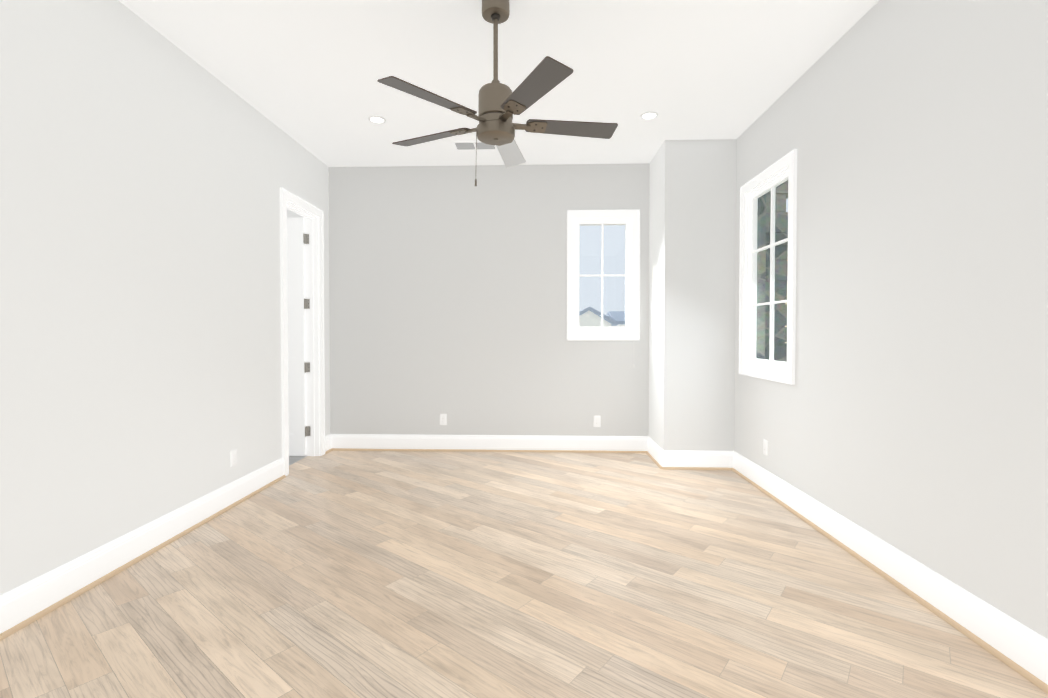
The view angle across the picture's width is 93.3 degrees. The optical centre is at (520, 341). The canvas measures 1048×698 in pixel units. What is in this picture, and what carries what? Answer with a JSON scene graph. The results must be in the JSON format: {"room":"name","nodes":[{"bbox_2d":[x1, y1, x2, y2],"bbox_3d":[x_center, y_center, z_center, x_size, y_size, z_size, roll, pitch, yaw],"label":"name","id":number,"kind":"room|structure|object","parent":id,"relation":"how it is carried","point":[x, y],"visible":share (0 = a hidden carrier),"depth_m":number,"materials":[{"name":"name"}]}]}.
{"room":"empty bedroom","nodes":[
{"label":"empty bedroom","id":0,"kind":"room"},
{"bbox_2d":[0,0,329,594],"bbox_3d":[-2.230,0.207,2.252,0.120,4.050,6.212,0,1,2],"label":"wall","id":1,"kind":"structure","parent":0,"point":[147,171],"depth_m":2.69,"materials":[{"name":"white paint"}]},
{"bbox_2d":[0,458,285,640],"bbox_3d":[-2.170,1.155,1.759,0.035,0.170,5.197,0,1,2],"label":"baseboard","id":2,"kind":"structure","parent":1,"relation":"attached to","point":[27,603],"depth_m":2.63,"materials":[{"name":"white wood"}]},
{"bbox_2d":[230,449,236,466],"bbox_3d":[-2.118,0.864,3.658,0.008,0.115,0.070,0,1,2],"label":"electrical outlet","id":3,"kind":"object","parent":1,"relation":"attached to","point":[233,457],"visible":1,"depth_m":3.65,"materials":[{"name":"white plastic"}]},
{"bbox_2d":[287,218,310,455],"bbox_3d":[-2.492,-0.040,5.061,0.686,2.424,0.135,0,1,2],"label":"door","id":4,"kind":"structure","parent":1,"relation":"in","point":[298,305],"depth_m":5.04,"materials":[{"name":"painted wood"},{"name":"nickel"}]},
{"bbox_2d":[280,187,324,475],"bbox_3d":[-2.142,-0.079,4.753,0.164,2.536,0.831,0,1,2],"label":"door frame","id":5,"kind":"structure","parent":1,"relation":"attached to","point":[312,214],"depth_m":5.06,"materials":[{"name":"white wood"}]},
{"bbox_2d":[325,434,331,453],"bbox_3d":[-2.049,1.095,5.278,0.035,0.170,0.184,0,1,2],"label":"baseboard","id":6,"kind":"structure","parent":1,"relation":"attached to","point":[328,449],"depth_m":5.27,"materials":[{"name":"white wood"}]},
{"bbox_2d":[287,209,303,217],"bbox_3d":[-2.970,-0.348,5.475,1.580,3.050,0.100,0,1,2],"label":"wall","id":7,"kind":"structure","parent":0,"point":[290,214],"depth_m":5.38,"materials":[{"name":"white paint"}]},
{"bbox_2d":[328,163,649,435],"bbox_3d":[-0.017,-0.346,5.343,4.330,3.050,0.135,0,1,2],"label":"wall","id":8,"kind":"structure","parent":0,"point":[448,290],"depth_m":5.29,"materials":[{"name":"white paint"}]},
{"bbox_2d":[440,414,446,424],"bbox_3d":[-0.829,0.844,5.320,0.070,0.115,0.008,0,1,2],"label":"electrical outlet","id":9,"kind":"object","parent":8,"relation":"attached to","point":[443,419],"visible":1,"depth_m":5.32,"materials":[{"name":"white plastic"}]},
{"bbox_2d":[331,434,647,452],"bbox_3d":[-0.353,1.095,5.294,3.425,0.170,0.035,0,1,2],"label":"baseboard","id":10,"kind":"structure","parent":8,"relation":"attached to","point":[494,443],"depth_m":5.29,"materials":[{"name":"white wood"}]},
{"bbox_2d":[594,416,600,426],"bbox_3d":[0.817,0.855,5.263,0.070,0.115,0.008,0,1,2],"label":"electrical outlet","id":11,"kind":"object","parent":8,"relation":"attached to","point":[597,421],"visible":1,"depth_m":5.26,"materials":[{"name":"white plastic"}]},
{"bbox_2d":[567,210,639,367],"bbox_3d":[0.877,-0.551,5.307,0.762,1.660,0.199,0,1,2],"label":"window","id":12,"kind":"structure","parent":8,"relation":"in","point":[630,221],"depth_m":5.24,"materials":[{"name":"white wood"}]},
{"bbox_2d":[118,0,878,166],"bbox_3d":[-0.129,-1.875,2.062,4.330,0.120,6.647,0,1,2],"label":"ceiling","id":13,"kind":"structure","parent":0,"point":[306,74],"depth_m":3.26,"materials":[{"name":"white paint"}]},
{"bbox_2d":[368,116,385,123],"bbox_3d":[-1.197,-1.847,4.134,0.148,0.008,0.148,0,1,2],"label":"recessed light","id":14,"kind":"object","parent":13,"relation":"in","point":[377,119],"visible":1,"depth_m":4.13,"materials":[{"name":"white plastic"}]},
{"bbox_2d":[452,141,497,150],"bbox_3d":[-0.429,-1.858,4.708,0.414,0.006,0.223,0,1,2],"label":"ceiling vent","id":15,"kind":"object","parent":13,"relation":"in","point":[464,145],"visible":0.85,"depth_m":4.72,"materials":[{"name":"white metal"}]},
{"bbox_2d":[377,0,617,185],"bbox_3d":[-0.113,-1.326,2.681,1.290,1.000,1.276,0,1,2],"label":"ceiling fan","id":16,"kind":"object","parent":13,"relation":"hanging from","point":[500,104],"visible":1,"depth_m":2.58,"materials":[{"name":"brown metal"}]},
{"bbox_2d":[640,111,657,119],"bbox_3d":[1.055,-1.845,4.057,0.148,0.008,0.148,0,1,2],"label":"recessed light","id":17,"kind":"object","parent":13,"relation":"in","point":[651,115],"visible":1,"depth_m":4.05,"materials":[{"name":"white plastic"}]},
{"bbox_2d":[0,450,1047,697],"bbox_3d":[-0.928,1.294,2.144,5.930,0.120,6.647,0,1,2],"label":"floor","id":18,"kind":"structure","parent":0,"point":[452,574],"depth_m":2.32,"materials":[{"name":"brown wood"}]},
{"bbox_2d":[649,139,735,450],"bbox_3d":[1.673,-0.339,4.903,0.650,3.050,0.628,0,1,2],"label":"column","id":19,"kind":"structure","parent":0,"point":[692,240],"depth_m":4.59,"materials":[{"name":"white paint"}]},
{"bbox_2d":[646,436,663,468],"bbox_3d":[1.331,1.101,4.932,0.035,0.170,0.644,0,1,2],"label":"baseboard","id":20,"kind":"structure","parent":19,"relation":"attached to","point":[654,452],"depth_m":4.87,"materials":[{"name":"white wood"}]},
{"bbox_2d":[662,450,733,469],"bbox_3d":[1.654,1.107,4.597,0.666,0.170,0.035,0,1,2],"label":"baseboard","id":21,"kind":"structure","parent":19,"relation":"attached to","point":[695,460],"depth_m":4.60,"materials":[{"name":"white wood"}]},
{"bbox_2d":[734,0,1047,638],"bbox_3d":[1.970,-0.291,2.100,0.135,3.050,6.212,0,1,2],"label":"wall","id":22,"kind":"structure","parent":0,"point":[907,413],"depth_m":2.34,"materials":[{"name":"white paint"}]},
{"bbox_2d":[763,440,767,455],"bbox_3d":[1.962,0.853,3.962,0.008,0.115,0.070,0,1,2],"label":"electrical outlet","id":23,"kind":"object","parent":22,"relation":"attached to","point":[765,447],"visible":1,"depth_m":3.95,"materials":[{"name":"white plastic"}]},
{"bbox_2d":[739,149,796,384],"bbox_3d":[2.037,-0.530,3.961,0.189,1.663,0.925,0,1,2],"label":"window","id":24,"kind":"structure","parent":22,"relation":"in","point":[753,361],"depth_m":4.13,"materials":[{"name":"white wood"}]},
{"bbox_2d":[732,451,1047,693],"bbox_3d":[1.875,1.154,1.814,0.035,0.170,5.584,0,1,2],"label":"baseboard","id":25,"kind":"structure","parent":22,"relation":"attached to","point":[1017,646],"depth_m":2.32,"materials":[{"name":"white wood"}]},
{"label":"outside","id":26,"kind":"structure","parent":0,"visible":0},
{"bbox_3d":[21.855,4.510,59.137,200.000,0.500,200.000,0,1,2],"label":"ground","id":27,"kind":"structure","parent":26,"visible":0},
{"bbox_2d":[579,307,624,326],"bbox_3d":[10.259,0.995,38.959,14.500,7.220,11.700,0,1,2],"label":"houses","id":28,"kind":"structure","parent":27,"relation":"on","point":[609,315],"depth_m":33.61,"materials":[{"name":"white paint"}]},
{"bbox_2d":[765,182,787,361],"bbox_3d":[3.244,-0.381,7.818,1.410,11.035,1.670,0,1,2],"label":"stone wall","id":29,"kind":"structure","parent":27,"relation":"on","point":[783,269],"depth_m":6.99,"materials":[{"name":"grey stone"}]}
]}

